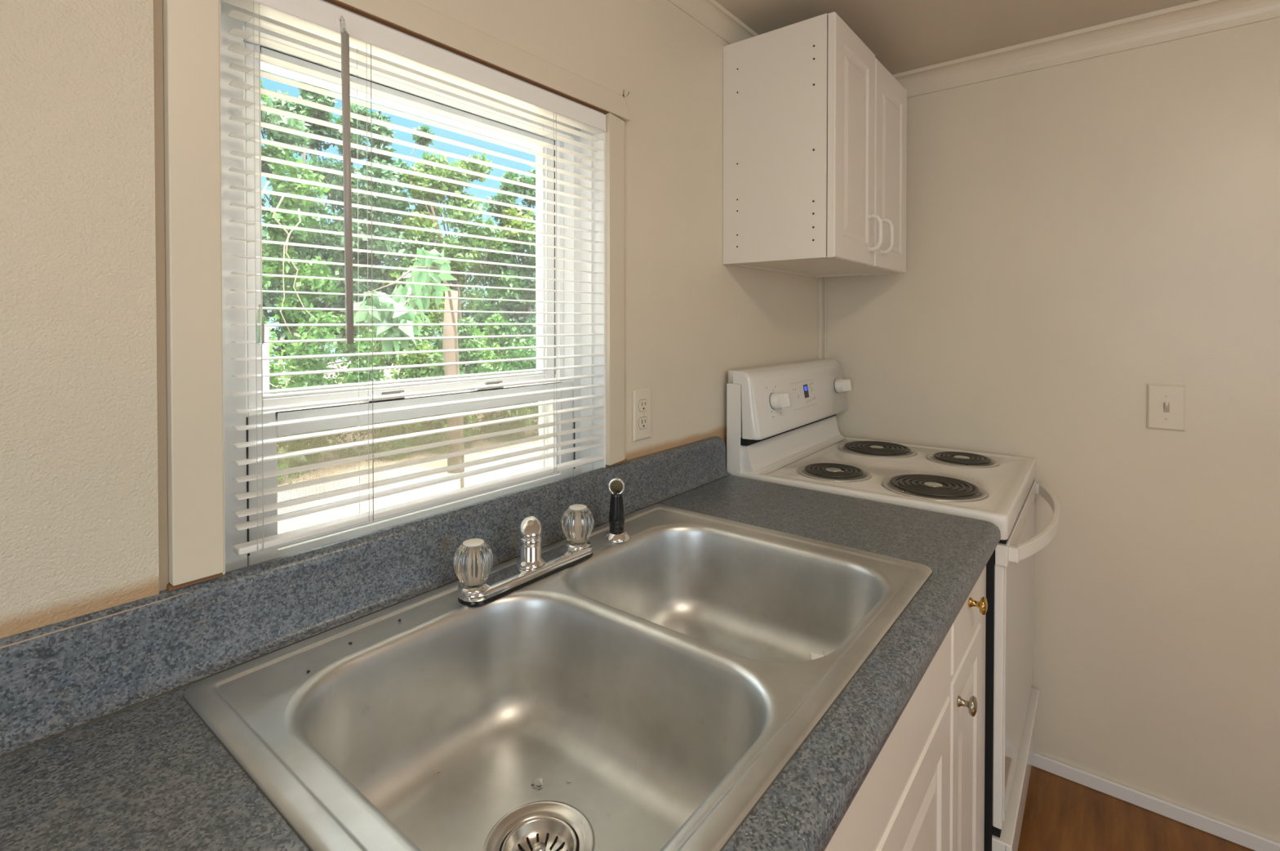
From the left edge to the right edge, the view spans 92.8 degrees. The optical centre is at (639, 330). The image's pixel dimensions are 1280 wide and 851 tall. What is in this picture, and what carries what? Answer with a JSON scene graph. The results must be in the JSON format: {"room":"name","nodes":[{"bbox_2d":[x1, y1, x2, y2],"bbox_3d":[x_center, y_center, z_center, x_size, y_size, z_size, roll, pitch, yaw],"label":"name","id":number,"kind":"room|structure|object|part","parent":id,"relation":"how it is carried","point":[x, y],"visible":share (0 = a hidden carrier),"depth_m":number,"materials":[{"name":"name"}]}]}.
{"room":"kitchen","nodes":[
{"label":"kitchen","id":0,"kind":"room"},
{"bbox_2d":[0,0,817,638],"bbox_3d":[-0.737,0.243,0.546,0.159,2.124,4.329,1,1,38],"label":"wall","id":1,"kind":"structure","parent":0,"point":[79,480],"depth_m":0.65,"materials":[{"name":"paint"}]},
{"bbox_2d":[153,0,168,591],"bbox_3d":[-0.536,-0.174,0.678,0.003,1.172,0.010,1,1,38],"label":"trim","id":2,"kind":"structure","parent":1,"relation":"attached to","point":[157,4],"depth_m":0.68,"materials":[{"name":"cream paint"}]},
{"bbox_2d":[163,0,224,586],"bbox_3d":[-0.511,-0.077,0.699,0.017,0.725,0.050,1,1,38],"label":"trim","id":3,"kind":"structure","parent":1,"relation":"attached to","point":[191,28],"depth_m":0.69,"materials":[{"name":"paint"}]},
{"bbox_2d":[166,572,222,591],"bbox_3d":[-0.514,0.288,0.704,0.011,0.005,0.052,1,1,38],"label":"trim","id":4,"kind":"structure","parent":1,"relation":"attached to","point":[170,587],"depth_m":0.70,"materials":[{"name":"brown wood"}]},
{"bbox_2d":[0,435,730,755],"bbox_3d":[-0.737,0.345,0.403,0.035,0.100,3.103,1,1,38],"label":"backsplash","id":5,"kind":"structure","parent":1,"relation":"attached to","point":[54,683],"depth_m":0.75,"materials":[{"name":"grey laminate"}]},
{"bbox_2d":[219,0,605,574],"bbox_3d":[-0.345,-0.050,1.037,0.154,0.786,0.687,1,1,38],"label":"window","id":6,"kind":"structure","parent":1,"relation":"in","point":[233,536],"depth_m":1.00,"materials":[{"name":"white paint"}]},
{"bbox_3d":[-0.375,-0.137,1.071,0.033,0.525,0.586,1,1,38],"label":"sash","id":7,"kind":"part","parent":6,"relation":"part of","materials":[{"name":"white plastic"}]},
{"bbox_3d":[-0.378,-0.143,1.076,0.002,0.468,0.531,1,1,38],"label":"pane","id":8,"kind":"part","parent":6,"relation":"part of","materials":[{"name":"clear glass"}]},
{"bbox_3d":[-0.338,0.222,1.048,0.027,0.228,0.605,1,1,38],"label":"sash","id":9,"kind":"part","parent":6,"relation":"part of","materials":[{"name":"white plastic"}]},
{"bbox_2d":[221,0,606,555],"bbox_3d":[-0.283,-0.083,0.993,0.044,0.708,0.670,1,1,38],"label":"blind","id":10,"kind":"object","parent":6,"relation":"attached to","point":[317,17],"visible":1,"depth_m":0.90,"materials":[{"name":"white plastic"}]},
{"bbox_3d":[-0.481,-0.066,0.755,0.028,0.677,0.001,1,1,38],"label":"ladder cord","id":11,"kind":"part","parent":10,"relation":"part of","materials":[{"name":"white fabric"}]},
{"bbox_3d":[-0.467,-0.066,0.751,0.001,0.677,0.001,1,1,38],"label":"lift cord","id":12,"kind":"part","parent":10,"relation":"part of","materials":[{"name":"white fabric"}]},
{"bbox_3d":[-0.394,-0.067,0.866,0.028,0.677,0.001,1,1,38],"label":"ladder cord","id":13,"kind":"part","parent":10,"relation":"part of","materials":[{"name":"white fabric"}]},
{"bbox_3d":[-0.379,-0.067,0.862,0.001,0.677,0.001,1,1,38],"label":"lift cord","id":14,"kind":"part","parent":10,"relation":"part of","materials":[{"name":"white fabric"}]},
{"bbox_3d":[-0.288,0.266,1.004,0.022,0.009,0.663,1,1,38],"label":"rail","id":15,"kind":"part","parent":10,"relation":"part of","materials":[{"name":"white plastic"}]},
{"bbox_3d":[-0.171,-0.071,1.147,0.028,0.677,0.001,1,1,38],"label":"ladder cord","id":16,"kind":"part","parent":10,"relation":"part of","materials":[{"name":"white fabric"}]},
{"bbox_3d":[-0.157,-0.071,1.143,0.001,0.677,0.001,1,1,38],"label":"lift cord","id":17,"kind":"part","parent":10,"relation":"part of","materials":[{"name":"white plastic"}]},
{"bbox_3d":[-0.393,0.210,1.090,0.008,0.232,0.586,1,1,38],"label":"screen frame","id":18,"kind":"part","parent":6,"relation":"part of","materials":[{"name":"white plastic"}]},
{"bbox_2d":[324,0,608,113],"bbox_3d":[-0.283,-0.442,0.983,0.015,0.001,0.687,1,1,38],"label":"trim","id":19,"kind":"structure","parent":1,"relation":"attached to","point":[348,7],"depth_m":0.96,"materials":[{"name":"brown"}]},
{"bbox_2d":[336,0,631,121],"bbox_3d":[-0.277,-0.471,0.988,0.017,0.055,0.808,1,1,38],"label":"trim","id":20,"kind":"structure","parent":1,"relation":"attached to","point":[414,16],"depth_m":1.02,"materials":[{"name":"paint"}]},
{"bbox_2d":[604,112,626,465],"bbox_3d":[-0.048,-0.084,1.283,0.017,0.723,0.068,1,1,38],"label":"trim","id":21,"kind":"structure","parent":1,"relation":"attached to","point":[615,407],"depth_m":1.27,"materials":[{"name":"paint"}]},
{"bbox_2d":[605,458,626,466],"bbox_3d":[-0.051,0.281,1.290,0.008,0.005,0.065,1,1,38],"label":"trim","id":22,"kind":"structure","parent":1,"relation":"attached to","point":[624,460],"depth_m":1.29,"materials":[{"name":"brown wood"}]},
{"bbox_2d":[632,387,650,441],"bbox_3d":[0.006,0.187,1.361,0.008,0.113,0.062,1,1,38],"label":"wall outlet","id":23,"kind":"object","parent":1,"relation":"attached to","point":[641,397],"visible":1,"depth_m":1.35,"materials":[{"name":"beige plastic"}]},
{"bbox_2d":[638,416,648,429],"bbox_3d":[0.008,0.206,1.359,0.003,0.027,0.033,1,1,38],"label":"receptacle","id":24,"kind":"object","parent":23,"relation":"attached to","point":[642,420],"depth_m":1.36,"materials":[{"name":"beige plastic"}]},
{"bbox_2d":[638,398,648,411],"bbox_3d":[0.008,0.167,1.359,0.003,0.027,0.033,1,1,38],"label":"receptacle","id":25,"kind":"object","parent":23,"relation":"attached to","point":[642,402],"depth_m":1.36,"materials":[{"name":"beige plastic"}]},
{"bbox_2d":[667,0,758,44],"bbox_3d":[-0.669,-0.790,0.479,0.032,0.056,4.329,1,1,38],"label":"trim","id":26,"kind":"structure","parent":1,"relation":"attached to","point":[710,14],"depth_m":1.58,"materials":[{"name":"paint"}]},
{"bbox_2d":[723,11,906,277],"bbox_3d":[0.552,-0.469,1.774,0.340,0.581,0.632,1,1,38],"label":"upper cabinet","id":27,"kind":"object","parent":1,"relation":"attached to","point":[815,125],"visible":1,"depth_m":1.56,"materials":[{"name":"beige laminate"}]},
{"bbox_3d":[0.547,-0.466,1.567,0.018,0.580,0.296,1,1,38],"label":"door","id":28,"kind":"part","parent":27,"relation":"part of","materials":[{"name":"beige laminate"}]},
{"bbox_3d":[0.631,-0.262,1.632,0.037,0.102,0.016,1,1,38],"label":"handle","id":29,"kind":"part","parent":27,"relation":"part of","materials":[{"name":"white plastic"}]},
{"bbox_3d":[0.694,-0.265,1.712,0.037,0.102,0.016,1,1,38],"label":"handle","id":30,"kind":"part","parent":27,"relation":"part of","materials":[{"name":"white plastic"}]},
{"bbox_3d":[0.739,-0.466,1.809,0.018,0.575,0.308,1,1,38],"label":"door","id":31,"kind":"part","parent":27,"relation":"part of","materials":[{"name":"beige laminate"}]},
{"bbox_2d":[817,276,827,358],"bbox_3d":[0.650,-0.213,2.167,0.013,1.132,0.058,1,1,38],"label":"trim","id":32,"kind":"structure","parent":1,"relation":"attached to","point":[822,282],"depth_m":2.17,"materials":[{"name":"paint"}]},
{"bbox_2d":[715,0,1198,74],"bbox_3d":[0.679,-0.855,-0.526,4.493,0.100,5.229,1,1,38],"label":"ceiling","id":33,"kind":"structure","parent":0,"point":[903,35],"depth_m":1.63,"materials":[{"name":"paint"}]},
{"bbox_2d":[826,17,1279,842],"bbox_3d":[1.984,0.235,1.215,3.593,2.124,0.100,1,1,38],"label":"wall","id":34,"kind":"structure","parent":0,"point":[1082,236],"depth_m":1.67,"materials":[{"name":"paint"}]},
{"bbox_2d":[892,0,1279,97],"bbox_3d":[1.998,-0.790,1.099,3.443,0.071,0.045,1,1,38],"label":"trim","id":35,"kind":"structure","parent":34,"relation":"attached to","point":[1198,17],"depth_m":1.69,"materials":[{"name":"paint"}]},
{"bbox_2d":[1031,751,1279,850],"bbox_3d":[2.045,1.278,1.109,3.350,0.040,0.012,1,1,38],"label":"baseboard","id":36,"kind":"structure","parent":34,"relation":"attached to","point":[1244,837],"depth_m":1.63,"materials":[{"name":"white paint"}]},
{"bbox_2d":[1146,383,1185,431],"bbox_3d":[1.388,0.204,1.608,0.076,0.119,0.022,1,1,38],"label":"light switch","id":37,"kind":"object","parent":34,"relation":"attached to","point":[1166,403],"visible":1,"depth_m":1.61,"materials":[{"name":"beige plastic"}]},
{"bbox_2d":[1017,765,1253,850],"bbox_3d":[0.648,1.369,-0.538,3.693,0.100,4.529,1,1,38],"label":"floor","id":38,"kind":"structure","parent":0,"point":[1060,813],"depth_m":1.59,"materials":[{"name":"brown wood"}]},
{"bbox_2d":[824,627,951,850],"bbox_3d":[-0.113,0.868,0.708,0.618,0.870,1.226,1,1,38],"label":"base cabinet","id":39,"kind":"object","parent":38,"relation":"on","point":[902,803],"visible":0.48,"depth_m":0.81,"materials":[{"name":"beige laminate"}]},
{"bbox_2d":[0,435,1000,850],"bbox_3d":[-0.490,0.367,0.214,0.656,0.140,3.113,1,1,38],"label":"countertop","id":40,"kind":"structure","parent":39,"relation":"on","point":[102,747],"depth_m":0.66,"materials":[{"name":"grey laminate"}]},
{"bbox_2d":[453,503,594,605],"bbox_3d":[-0.174,0.343,0.965,0.056,0.087,0.271,1,1,38],"label":"faucet","id":41,"kind":"object","parent":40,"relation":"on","point":[473,558],"visible":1,"depth_m":0.95,"materials":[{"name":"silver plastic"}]},
{"bbox_3d":[-0.241,0.344,0.881,0.045,0.054,0.045,1,1,38],"label":"valve stem","id":42,"kind":"part","parent":41,"relation":"part of","materials":[{"name":"silver metal"}]},
{"bbox_3d":[-0.241,0.337,0.881,0.056,0.058,0.056,1,1,38],"label":"handle","id":43,"kind":"part","parent":41,"relation":"part of","materials":[{"name":"clear plastic"}]},
{"bbox_3d":[-0.172,0.378,0.967,0.051,0.015,0.260,1,1,38],"label":"plate","id":44,"kind":"part","parent":41,"relation":"part of","materials":[{"name":"silver metal"}]},
{"bbox_3d":[-0.107,0.342,1.050,0.045,0.054,0.045,1,1,38],"label":"valve stem","id":45,"kind":"part","parent":41,"relation":"part of","materials":[{"name":"silver metal"}]},
{"bbox_3d":[-0.107,0.334,1.049,0.056,0.058,0.056,1,1,38],"label":"handle","id":46,"kind":"part","parent":41,"relation":"part of","materials":[{"name":"clear plastic"}]},
{"bbox_2d":[183,504,933,850],"bbox_3d":[-0.011,0.491,0.827,0.566,0.211,0.868,1,1,38],"label":"sink","id":47,"kind":"object","parent":40,"relation":"in","point":[669,668],"visible":0.88,"depth_m":0.77,"materials":[{"name":"silver metal"}]},
{"bbox_2d":[531,777,542,786],"bbox_3d":[-0.128,0.562,0.759,0.015,0.002,0.017,0,1,-12],"label":"water droplet","id":48,"kind":"object","parent":47,"relation":"on","point":[537,781],"visible":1,"depth_m":0.76,"materials":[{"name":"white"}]},
{"bbox_2d":[501,816,577,850],"bbox_3d":[-0.111,0.577,0.672,0.082,0.019,0.082,1,1,38],"label":"basket","id":49,"kind":"object","parent":47,"relation":"on","point":[540,833],"visible":1,"depth_m":0.70,"materials":[{"name":"grey metal"}]},
{"bbox_3d":[-0.111,0.577,0.672,0.024,0.018,0.024,1,1,38],"label":"knob","id":50,"kind":"part","parent":49,"relation":"part of","materials":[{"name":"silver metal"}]},
{"bbox_2d":[603,477,630,542],"bbox_3d":[-0.043,0.328,1.127,0.051,0.112,0.051,1,1,38],"label":"sprayer","id":51,"kind":"object","parent":47,"relation":"on","point":[616,533],"visible":1,"depth_m":1.12,"materials":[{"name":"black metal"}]},
{"bbox_3d":[0.314,0.887,0.761,0.012,0.587,0.585,1,1,38],"label":"door","id":52,"kind":"part","parent":39,"relation":"part of","materials":[{"name":"beige laminate"}]},
{"bbox_2d":[726,358,1059,850],"bbox_3d":[0.723,0.699,1.691,0.720,1.184,0.686,1,1,37],"label":"electric range","id":53,"kind":"object","parent":38,"relation":"on","point":[782,428],"visible":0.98,"depth_m":1.57,"materials":[{"name":"white metal"}]},
{"bbox_3d":[0.453,0.280,1.887,0.042,0.283,0.677,1,1,37],"label":"backguard frame","id":54,"kind":"part","parent":53,"relation":"part of","materials":[{"name":"white metal"}]},
{"bbox_3d":[0.372,0.192,1.655,0.030,0.047,0.045,1,1,37],"label":"control knob","id":55,"kind":"part","parent":53,"relation":"part of","materials":[{"name":"white plastic"}]},
{"bbox_3d":[0.476,0.192,1.872,0.100,0.177,0.686,1,1,37],"label":"control panel","id":56,"kind":"part","parent":53,"relation":"part of","materials":[{"name":"white ceramic"}]},
{"bbox_3d":[0.672,0.187,2.049,0.030,0.047,0.045,1,1,37],"label":"control knob","id":57,"kind":"part","parent":53,"relation":"part of","materials":[{"name":"white plastic"}]},
{"bbox_2d":[740,436,1036,539],"bbox_3d":[0.701,0.398,1.697,0.628,0.051,0.672,1,1,37],"label":"cooktop","id":58,"kind":"object","parent":53,"relation":"in","point":[997,489],"depth_m":1.58,"materials":[{"name":"white metal"}]},
{"bbox_3d":[0.939,0.752,1.521,0.017,0.547,0.664,1,1,37],"label":"oven door","id":59,"kind":"part","parent":53,"relation":"part of","materials":[{"name":"white metal"}]},
{"bbox_3d":[0.945,1.140,1.521,0.040,0.182,0.668,1,1,37],"label":"storage drawer","id":60,"kind":"part","parent":53,"relation":"part of","materials":[{"name":"white metal"}]},
{"bbox_3d":[0.947,0.750,1.514,0.003,0.531,0.632,1,1,37],"label":"glass","id":61,"kind":"part","parent":53,"relation":"part of","materials":[{"name":"white"}]},
{"bbox_3d":[0.978,0.458,1.487,0.070,0.029,0.640,1,1,37],"label":"door handle","id":62,"kind":"part","parent":53,"relation":"part of","materials":[{"name":"white plastic"}]},
{"bbox_2d":[949,565,987,850],"bbox_3d":[0.381,0.860,1.309,0.646,0.870,0.327,1,1,38],"label":"base cabinet","id":63,"kind":"object","parent":38,"relation":"on","point":[967,657],"visible":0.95,"depth_m":1.10,"materials":[{"name":"beige laminate"}]},
{"bbox_3d":[0.586,0.876,1.104,0.012,0.600,0.256,1,1,38],"label":"door","id":64,"kind":"part","parent":63,"relation":"part of","materials":[{"name":"beige laminate"}]},
{"bbox_3d":[0.586,0.501,1.099,0.012,0.126,0.256,1,1,38],"label":"drawer","id":65,"kind":"part","parent":63,"relation":"part of","materials":[{"name":"beige laminate"}]},
{"bbox_3d":[0.547,0.624,1.018,0.028,0.031,0.031,1,1,38],"label":"knob","id":66,"kind":"part","parent":63,"relation":"part of","materials":[{"name":"silver metal"}]},
{"bbox_3d":[0.604,0.489,1.088,0.028,0.031,0.031,1,1,38],"label":"knob","id":67,"kind":"part","parent":63,"relation":"part of","materials":[{"name":"gold metal"}]},
{"label":"outside","id":68,"kind":"structure","parent":0,"visible":0},
{"bbox_2d":[271,359,538,533],"bbox_3d":[-8.631,1.875,14.777,29.750,0.300,40.000,1,1,38],"label":"ground","id":69,"kind":"structure","parent":68,"point":[386,371],"depth_m":7.61,"materials":[{"name":"beige concrete"}]},
{"bbox_2d":[262,326,274,394],"bbox_3d":[-1.796,0.924,2.827,0.140,1.904,0.145,1,1,38],"label":"porch post","id":70,"kind":"object","parent":69,"relation":"on","point":[265,345],"visible":0.09,"depth_m":2.82,"materials":[{"name":"white wood"}]},
{"bbox_3d":[-1.796,0.933,2.827,0.110,1.887,0.115,1,1,38],"label":"post","id":71,"kind":"part","parent":70,"relation":"part of","materials":[{"name":"white wood"}]},
{"bbox_2d":[261,180,318,336],"bbox_3d":[-3.181,0.140,5.232,0.273,3.415,0.842,1,1,38],"label":"vine","id":72,"kind":"object","parent":69,"relation":"on","point":[268,181],"visible":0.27,"depth_m":5.28,"materials":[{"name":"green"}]},
{"bbox_2d":[260,69,342,383],"bbox_3d":[-5.333,-1.109,7.414,1.340,5.855,3.321,1,1,36],"label":"tree","id":73,"kind":"object","parent":69,"relation":"on","point":[273,267],"visible":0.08,"depth_m":8.04,"materials":[{"name":"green plant"}]},
{"bbox_2d":[263,302,391,484],"bbox_3d":[-4.365,0.931,7.720,1.418,2.569,2.624,1,1,38],"label":"bush","id":74,"kind":"object","parent":69,"relation":"on","point":[363,347],"visible":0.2,"depth_m":7.70,"materials":[{"name":"green plant"}]},
{"bbox_2d":[262,197,411,393],"bbox_3d":[-6.219,-0.372,11.546,1.539,4.703,5.302,1,1,38],"label":"thicket","id":75,"kind":"object","parent":69,"relation":"on","point":[360,268],"visible":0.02,"depth_m":11.70,"materials":[{"name":"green plant"}]},
{"bbox_2d":[260,80,421,448],"bbox_3d":[-5.035,-1.079,9.062,1.429,5.752,3.578,1,1,38],"label":"tree","id":76,"kind":"object","parent":69,"relation":"on","point":[336,240],"visible":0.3,"depth_m":9.42,"materials":[{"name":"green plant"}]},
{"bbox_2d":[268,95,477,432],"bbox_3d":[-4.555,-1.066,10.727,1.516,5.695,3.562,1,1,38],"label":"tree","id":77,"kind":"object","parent":69,"relation":"on","point":[401,205],"visible":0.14,"depth_m":10.15,"materials":[{"name":"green plant"}]},
{"bbox_2d":[292,304,464,461],"bbox_3d":[-3.595,0.835,8.746,1.410,2.479,2.555,1,1,38],"label":"bush","id":78,"kind":"object","parent":69,"relation":"on","point":[424,357],"visible":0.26,"depth_m":8.70,"materials":[{"name":"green plant"}]},
{"bbox_2d":[353,246,464,487],"bbox_3d":[-1.891,0.545,5.423,0.651,2.598,2.151,0,1,-5],"label":"sapling","id":79,"kind":"object","parent":69,"relation":"on","point":[378,302],"visible":0.84,"depth_m":4.86,"materials":[{"name":"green plant"}]},
{"bbox_2d":[360,151,535,367],"bbox_3d":[-3.303,-0.794,11.024,1.659,5.138,3.692,1,1,38],"label":"tree","id":80,"kind":"object","parent":69,"relation":"on","point":[450,252],"visible":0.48,"depth_m":10.64,"materials":[{"name":"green plant"}]},
{"bbox_2d":[442,290,464,473],"bbox_3d":[-2.366,0.660,7.763,0.226,2.324,0.323,0,1,7],"label":"wooden post","id":81,"kind":"object","parent":69,"relation":"on","point":[448,331],"visible":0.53,"depth_m":7.63,"materials":[{"name":"brown wood"}]},
{"bbox_2d":[399,312,536,453],"bbox_3d":[-2.704,0.855,9.605,1.367,2.350,2.356,0,1,33],"label":"bush","id":82,"kind":"object","parent":69,"relation":"on","point":[463,330],"visible":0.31,"depth_m":9.31,"materials":[{"name":"green plant"}]},
{"bbox_2d":[422,224,536,408],"bbox_3d":[-3.026,-0.271,14.281,1.470,4.455,4.827,1,1,38],"label":"thicket","id":83,"kind":"object","parent":69,"relation":"on","point":[490,295],"visible":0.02,"depth_m":13.65,"materials":[{"name":"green plant"}]},
{"bbox_2d":[469,165,536,418],"bbox_3d":[-2.062,-0.782,12.237,1.367,5.089,2.992,1,1,38],"label":"tree","id":84,"kind":"object","parent":69,"relation":"on","point":[505,282],"visible":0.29,"depth_m":11.63,"materials":[{"name":"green plant"}]},
{"bbox_2d":[483,314,537,440],"bbox_3d":[-1.622,0.968,10.348,1.438,2.448,2.227,1,1,38],"label":"bush","id":85,"kind":"object","parent":69,"relation":"on","point":[508,330],"visible":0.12,"depth_m":9.97,"materials":[{"name":"green plant"}]}
]}

